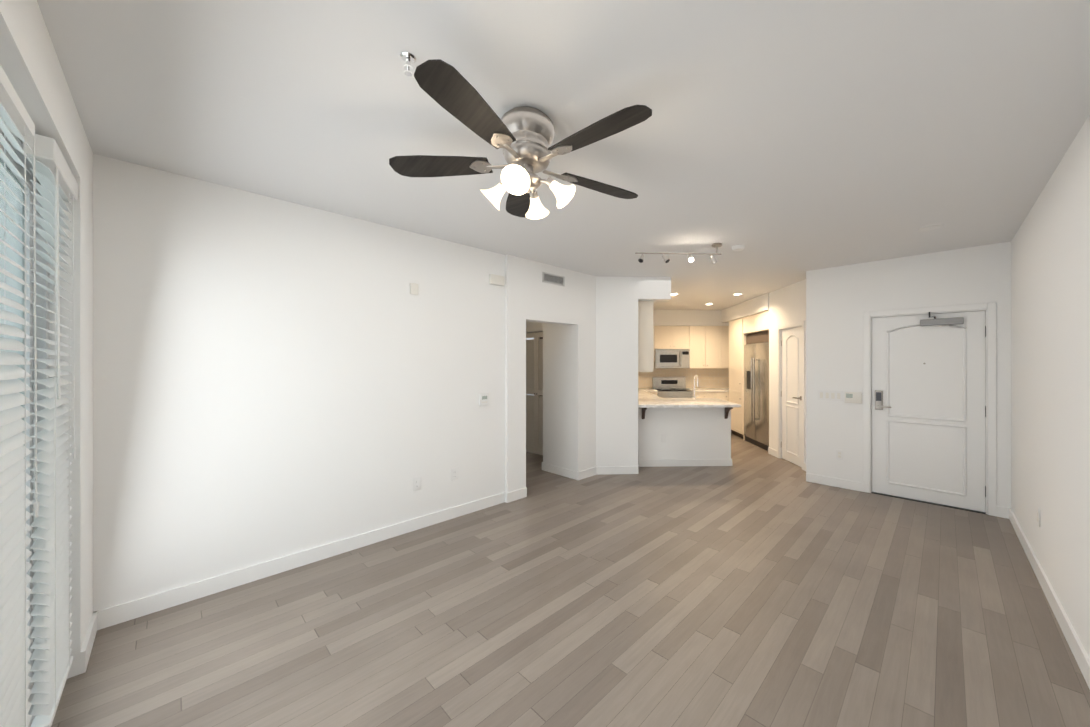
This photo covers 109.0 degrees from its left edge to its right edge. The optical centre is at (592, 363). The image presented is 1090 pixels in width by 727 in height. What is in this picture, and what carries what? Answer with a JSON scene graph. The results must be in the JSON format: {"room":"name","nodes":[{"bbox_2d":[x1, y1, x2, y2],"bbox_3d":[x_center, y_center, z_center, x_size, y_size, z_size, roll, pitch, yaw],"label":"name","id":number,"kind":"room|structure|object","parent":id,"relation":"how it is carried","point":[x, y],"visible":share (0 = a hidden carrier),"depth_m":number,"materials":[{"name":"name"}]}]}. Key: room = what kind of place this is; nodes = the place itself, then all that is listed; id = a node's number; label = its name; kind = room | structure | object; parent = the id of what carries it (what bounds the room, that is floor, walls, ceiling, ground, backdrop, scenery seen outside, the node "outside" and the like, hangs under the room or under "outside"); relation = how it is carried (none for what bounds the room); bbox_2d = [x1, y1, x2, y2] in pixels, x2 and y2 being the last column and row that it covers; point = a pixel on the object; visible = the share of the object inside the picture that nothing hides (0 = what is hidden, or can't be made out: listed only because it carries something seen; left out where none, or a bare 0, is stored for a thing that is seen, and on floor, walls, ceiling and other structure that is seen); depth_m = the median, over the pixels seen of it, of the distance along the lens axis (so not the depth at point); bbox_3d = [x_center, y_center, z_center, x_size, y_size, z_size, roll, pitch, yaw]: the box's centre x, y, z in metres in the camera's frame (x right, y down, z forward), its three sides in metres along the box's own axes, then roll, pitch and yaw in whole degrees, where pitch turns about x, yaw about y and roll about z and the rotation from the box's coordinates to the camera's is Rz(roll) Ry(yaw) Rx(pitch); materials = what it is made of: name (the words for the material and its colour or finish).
{"room":"empty living room","nodes":[
{"label":"empty living room","id":0,"kind":"room"},
{"bbox_2d":[0,0,92,678],"bbox_3d":[-1.372,0.161,0.710,4.370,2.680,0.220,0,0,42],"label":"wall","id":1,"kind":"structure","parent":0,"point":[25,23],"depth_m":1.85,"materials":[{"name":"white paint"}]},
{"bbox_2d":[0,65,38,726],"bbox_3d":[-1.112,0.317,0.580,2.090,2.232,0.068,0,0,42],"label":"window blind","id":2,"kind":"object","parent":1,"relation":"attached to","point":[15,553],"visible":1,"depth_m":1.18,"materials":[{"name":"white plastic"}]},
{"bbox_2d":[0,129,47,726],"bbox_3d":[-1.461,0.301,0.791,2.946,2.398,0.100,0,0,42],"label":"door","id":3,"kind":"structure","parent":1,"relation":"in","point":[40,301],"depth_m":1.71,"materials":[{"name":"white glass"}]},
{"bbox_2d":[0,11,79,176],"bbox_3d":[-1.417,-0.898,0.839,2.950,0.002,0.090,0,0,42],"label":"trim","id":4,"kind":"structure","parent":1,"relation":"attached to","point":[15,68],"depth_m":1.27,"materials":[{"name":"white paint"}]},
{"bbox_2d":[23,134,77,726],"bbox_3d":[-2.288,0.269,1.642,0.544,2.266,0.074,0,0,42],"label":"window blind","id":5,"kind":"object","parent":1,"relation":"attached to","point":[51,579],"visible":0.94,"depth_m":1.55,"materials":[{"name":"white plastic"}]},
{"bbox_2d":[93,154,504,611],"bbox_3d":[-2.033,0.160,3.122,0.140,2.680,3.050,0,0,42],"label":"wall","id":6,"kind":"structure","parent":0,"point":[274,378],"depth_m":2.72,"materials":[{"name":"white paint"}]},
{"bbox_2d":[410,283,417,294],"bbox_3d":[-1.606,-0.670,3.470,0.020,0.100,0.070,0,0,42],"label":"sensor","id":7,"kind":"object","parent":6,"relation":"attached to","point":[413,288],"visible":1,"depth_m":3.46,"materials":[{"name":"white plastic"}]},
{"bbox_2d":[413,477,420,490],"bbox_3d":[-1.590,1.090,3.496,0.008,0.116,0.072,0,0,42],"label":"outlet","id":8,"kind":"object","parent":6,"relation":"attached to","point":[416,483],"visible":1,"depth_m":3.49,"materials":[{"name":"white plastic"}]},
{"bbox_2d":[451,468,457,480],"bbox_3d":[-1.347,1.080,3.762,0.008,0.116,0.072,0,0,42],"label":"outlet","id":9,"kind":"object","parent":6,"relation":"attached to","point":[454,473],"visible":1,"depth_m":3.76,"materials":[{"name":"white plastic"}]},
{"bbox_2d":[479,393,488,405],"bbox_3d":[-1.125,0.370,3.992,0.026,0.125,0.100,0,0,42],"label":"thermostat","id":10,"kind":"object","parent":6,"relation":"attached to","point":[483,398],"visible":1,"depth_m":3.98,"materials":[{"name":"white plastic"}]},
{"bbox_2d":[489,274,504,285],"bbox_3d":[-1.019,-0.885,4.098,0.040,0.100,0.170,0,0,42],"label":"door chime","id":11,"kind":"object","parent":6,"relation":"attached to","point":[494,279],"visible":0.98,"depth_m":4.08,"materials":[{"name":"white plastic"}]},
{"bbox_2d":[81,462,1089,688],"bbox_3d":[-0.312,1.448,3.798,6.690,0.104,5.770,0,0,42],"label":"baseboard","id":12,"kind":"structure","parent":6,"relation":"attached to","point":[121,613],"depth_m":2.75,"materials":[{"name":"white wood"}]},
{"bbox_2d":[526,321,542,332],"bbox_3d":[-1.036,0.160,6.526,1.940,2.680,0.140,0,0,42],"label":"wall","id":13,"kind":"structure","parent":0,"point":[529,325],"depth_m":6.38,"materials":[{"name":"white paint"}]},
{"bbox_2d":[526,332,542,454],"bbox_3d":[-0.936,0.488,6.383,0.912,2.004,0.054,0,0,42],"label":"door","id":14,"kind":"structure","parent":13,"relation":"in","point":[534,399],"depth_m":6.41,"materials":[{"name":"white wood"}]},
{"bbox_2d":[526,327,542,332],"bbox_3d":[-0.963,0.460,6.354,1.040,2.080,0.014,0,0,42],"label":"door frame","id":15,"kind":"structure","parent":13,"relation":"attached to","point":[534,330],"depth_m":6.34,"materials":[{"name":"white"}]},
{"bbox_2d":[505,254,577,492],"bbox_3d":[-0.622,0.160,4.637,0.180,2.680,1.090,0,0,42],"label":"wall","id":16,"kind":"structure","parent":0,"point":[530,296],"depth_m":4.31,"materials":[{"name":"white paint"}]},
{"bbox_2d":[542,272,564,285],"bbox_3d":[-0.472,-1.015,4.661,0.008,0.120,0.350,0,0,42],"label":"air vent","id":17,"kind":"object","parent":16,"relation":"in","point":[549,278],"visible":1,"depth_m":4.65,"materials":[{"name":"grey metal"}]},
{"bbox_2d":[37,0,1089,309],"bbox_3d":[0.817,-1.230,5.618,8.500,0.100,11.100,0,0,42],"label":"ceiling","id":18,"kind":"structure","parent":0,"point":[785,142],"depth_m":1.82,"materials":[{"name":"white paint"}]},
{"bbox_2d":[400,51,415,75],"bbox_3d":[-0.710,-1.147,1.486,0.056,0.065,0.056,0,0,42],"label":"sprinkler","id":19,"kind":"object","parent":18,"relation":"attached to","point":[408,58],"visible":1,"depth_m":1.48,"materials":[{"name":"silver metal"}]},
{"bbox_2d":[389,59,651,218],"bbox_3d":[-0.275,-0.966,1.852,1.254,0.428,1.286,0,0,42],"label":"ceiling fan","id":20,"kind":"object","parent":18,"relation":"hanging from","point":[522,136],"visible":1,"depth_m":1.76,"materials":[{"name":"black wood"}]},
{"bbox_2d":[635,243,721,263],"bbox_3d":[0.847,-1.083,3.798,0.862,0.194,0.100,0,0,-4],"label":"track light","id":21,"kind":"object","parent":18,"relation":"attached to","point":[666,259],"visible":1,"depth_m":3.80,"materials":[{"name":"silver metal"}]},
{"bbox_2d":[732,245,744,250],"bbox_3d":[1.467,-1.162,3.899,0.124,0.035,0.124,0,0,42],"label":"smoke detector","id":22,"kind":"object","parent":18,"relation":"attached to","point":[738,247],"visible":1,"depth_m":3.86,"materials":[{"name":"white plastic"}]},
{"bbox_2d":[51,432,1089,726],"bbox_3d":[0.817,1.550,5.618,8.500,0.100,11.100,0,0,42],"label":"floor","id":23,"kind":"structure","parent":0,"point":[753,586],"depth_m":2.20,"materials":[{"name":"brown wood"}]},
{"bbox_2d":[652,377,692,397],"bbox_3d":[1.755,0.907,8.565,0.762,1.185,0.686,0,0,-2],"label":"range","id":24,"kind":"object","parent":23,"relation":"on","point":[669,387],"visible":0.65,"depth_m":8.81,"materials":[{"name":"silver metal"}]},
{"bbox_2d":[638,410,731,466],"bbox_3d":[1.344,1.057,5.708,1.057,0.886,1.036,0,0,42],"label":"base cabinet","id":25,"kind":"object","parent":23,"relation":"on","point":[683,432],"depth_m":5.64,"materials":[{"name":"white paint"}]},
{"bbox_2d":[638,398,740,413],"bbox_3d":[1.325,0.592,5.887,1.756,0.040,1.748,0,0,42],"label":"countertop","id":26,"kind":"structure","parent":25,"relation":"on","point":[683,405],"depth_m":5.65,"materials":[{"name":"beige stone"}]},
{"bbox_2d":[693,375,698,398],"bbox_3d":[1.640,0.373,6.131,0.156,0.397,0.189,0,0,42],"label":"faucet","id":27,"kind":"object","parent":26,"relation":"on","point":[694,396],"visible":1,"depth_m":6.17,"materials":[{"name":"silver metal"}]},
{"bbox_2d":[696,392,713,397],"bbox_3d":[0.848,1.057,7.718,2.178,0.886,2.426,0,0,42],"label":"base cabinet","id":28,"kind":"object","parent":23,"relation":"on","point":[701,394],"depth_m":8.30,"materials":[{"name":"beige wood"}]},
{"bbox_2d":[638,388,697,397],"bbox_3d":[0.800,0.592,7.308,1.735,0.040,1.755,0,0,42],"label":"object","id":29,"kind":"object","parent":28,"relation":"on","point":[641,394],"depth_m":7.14,"materials":[{"name":"beige stone"}]},
{"bbox_2d":[714,392,731,431],"bbox_3d":[2.853,1.057,8.631,1.458,0.886,1.445,0,0,42],"label":"base cabinet","id":30,"kind":"object","parent":23,"relation":"on","point":[721,393],"depth_m":8.31,"materials":[{"name":"beige"}]},
{"bbox_2d":[686,388,728,391],"bbox_3d":[2.853,0.592,8.621,1.466,0.040,1.452,0,0,42],"label":"countertop","id":31,"kind":"structure","parent":30,"relation":"on","point":[696,389],"depth_m":8.51,"materials":[{"name":"beige stone"}]},
{"bbox_2d":[729,317,768,439],"bbox_3d":[3.269,0.301,7.043,1.295,2.398,1.248,0,0,42],"label":"tall cabinet","id":32,"kind":"object","parent":23,"relation":"on","point":[738,337],"depth_m":7.76,"materials":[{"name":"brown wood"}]},
{"bbox_2d":[744,342,768,450],"bbox_3d":[3.261,0.565,7.026,0.710,1.870,1.040,0,0,-2],"label":"fridge","id":33,"kind":"object","parent":23,"relation":"on","point":[756,394],"visible":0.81,"depth_m":7.00,"materials":[{"name":"grey metal"}]},
{"bbox_2d":[543,272,637,471],"bbox_3d":[0.012,0.160,5.418,1.102,2.680,0.920,0,0,42],"label":"wall","id":34,"kind":"structure","parent":0,"point":[590,389],"depth_m":5.24,"materials":[{"name":"white paint"}]},
{"bbox_2d":[642,388,656,391],"bbox_3d":[0.899,0.592,8.556,1.118,0.040,1.113,0,0,42],"label":"countertop","id":35,"kind":"structure","parent":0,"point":[643,389],"depth_m":8.24,"materials":[{"name":"beige stone"}]},
{"bbox_2d":[638,277,768,325],"bbox_3d":[2.048,-1.010,7.117,3.140,0.340,3.610,0,0,-2],"label":"soffit","id":36,"kind":"structure","parent":0,"point":[653,289],"depth_m":7.74,"materials":[{"name":"white paint"}]},
{"bbox_2d":[769,279,805,462],"bbox_3d":[3.417,0.160,5.641,0.900,2.680,1.650,0,0,-2],"label":"wall","id":37,"kind":"structure","parent":0,"point":[787,304],"depth_m":6.17,"materials":[{"name":"white paint"}]},
{"bbox_2d":[745,311,768,330],"bbox_3d":[2.958,-0.736,6.768,0.432,0.312,0.434,0,0,42],"label":"upper cabinet","id":38,"kind":"object","parent":37,"relation":"attached to","point":[752,329],"depth_m":6.89,"materials":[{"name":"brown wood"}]},
{"bbox_2d":[768,447,805,470],"bbox_3d":[2.958,1.448,5.686,0.015,0.104,1.530,0,0,-2],"label":"baseboard","id":39,"kind":"structure","parent":37,"relation":"attached to","point":[771,451],"depth_m":6.27,"materials":[{"name":"white wood"}]},
{"bbox_2d":[777,321,804,469],"bbox_3d":[3.015,0.449,5.798,0.134,2.102,0.754,0,0,-2],"label":"closet door frame","id":40,"kind":"object","parent":37,"relation":"attached to","point":[779,380],"visible":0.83,"depth_m":6.10,"materials":[{"name":"white wood"}]},
{"bbox_2d":[782,327,801,466],"bbox_3d":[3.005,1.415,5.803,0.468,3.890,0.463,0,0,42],"label":"closet door","id":41,"kind":"structure","parent":37,"relation":"in","point":[792,395],"depth_m":5.79,"materials":[{"name":"white wood"}]},
{"bbox_2d":[806,241,1010,513],"bbox_3d":[3.479,0.160,4.337,1.920,2.680,0.140,0,0,42],"label":"wall","id":42,"kind":"structure","parent":0,"point":[840,300],"depth_m":4.53,"materials":[{"name":"white paint"}]},
{"bbox_2d":[818,390,842,400],"bbox_3d":[2.916,0.395,4.750,0.270,0.120,0.008,0,0,42],"label":"light switch","id":43,"kind":"object","parent":42,"relation":"attached to","point":[831,395],"visible":1,"depth_m":4.75,"materials":[{"name":"white plastic"}]},
{"bbox_2d":[845,392,861,403],"bbox_3d":[3.088,0.405,4.583,0.170,0.130,0.023,0,0,42],"label":"controller","id":44,"kind":"object","parent":42,"relation":"attached to","point":[853,397],"visible":1,"depth_m":4.57,"materials":[{"name":"white plastic"}]},
{"bbox_2d":[871,492,985,513],"bbox_3d":[3.616,1.497,4.212,0.930,0.006,0.140,0,0,42],"label":"threshold","id":45,"kind":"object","parent":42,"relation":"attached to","point":[930,503],"depth_m":4.13,"materials":[{"name":"grey metal"}]},
{"bbox_2d":[872,311,985,511],"bbox_3d":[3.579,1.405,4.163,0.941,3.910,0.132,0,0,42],"label":"entry door","id":46,"kind":"structure","parent":42,"relation":"in","point":[929,407],"depth_m":4.14,"materials":[{"name":"painted wood"},{"name":"metal"}]},
{"bbox_2d":[864,302,995,515],"bbox_3d":[3.611,0.449,4.207,1.074,2.102,0.154,0,0,42],"label":"door frame","id":47,"kind":"structure","parent":42,"relation":"attached to","point":[989,309],"depth_m":3.94,"materials":[{"name":"white wood"}]},
{"bbox_2d":[1011,115,1089,657],"bbox_3d":[2.159,0.160,1.432,0.330,2.680,6.210,0,0,42],"label":"wall","id":48,"kind":"structure","parent":0,"point":[1050,360],"depth_m":2.31,"materials":[{"name":"white paint"}]},
{"bbox_2d":[1037,508,1039,526],"bbox_3d":[3.133,1.080,2.718,0.008,0.116,0.072,0,0,42],"label":"outlet","id":49,"kind":"object","parent":48,"relation":"attached to","point":[1038,516],"visible":1,"depth_m":2.70,"materials":[{"name":"white plastic"}]},
{"bbox_3d":[1.826,0.159,8.985,2.774,2.680,2.712,0,0,42],"label":"wall","id":50,"kind":"structure","parent":0,"visible":0},
{"bbox_2d":[638,301,721,371],"bbox_3d":[0.639,-0.379,6.988,2.392,0.998,2.427,0,0,42],"label":"upper cabinet","id":51,"kind":"object","parent":50,"relation":"attached to","point":[708,346],"depth_m":8.57,"materials":[{"name":"beige wood"}]},
{"bbox_2d":[655,349,689,367],"bbox_3d":[1.751,-0.104,8.686,0.762,0.423,0.444,0,0,-2],"label":"microwave","id":52,"kind":"object","parent":51,"relation":"attached to","point":[672,358],"visible":0.96,"depth_m":8.50,"materials":[{"name":"silver metal"}]},
{"bbox_2d":[638,368,728,387],"bbox_3d":[1.239,0.341,8.094,2.237,0.458,4.408,0,0,42],"label":"backsplash","id":53,"kind":"structure","parent":50,"relation":"attached to","point":[713,377],"depth_m":8.92,"materials":[{"name":"tile"}]},
{"bbox_2d":[722,326,728,367],"bbox_3d":[2.833,-0.365,8.759,1.256,0.948,1.284,0,0,42],"label":"upper cabinet","id":54,"kind":"object","parent":50,"relation":"attached to","point":[725,329],"depth_m":8.61,"materials":[{"name":"beige wood"}]}
]}

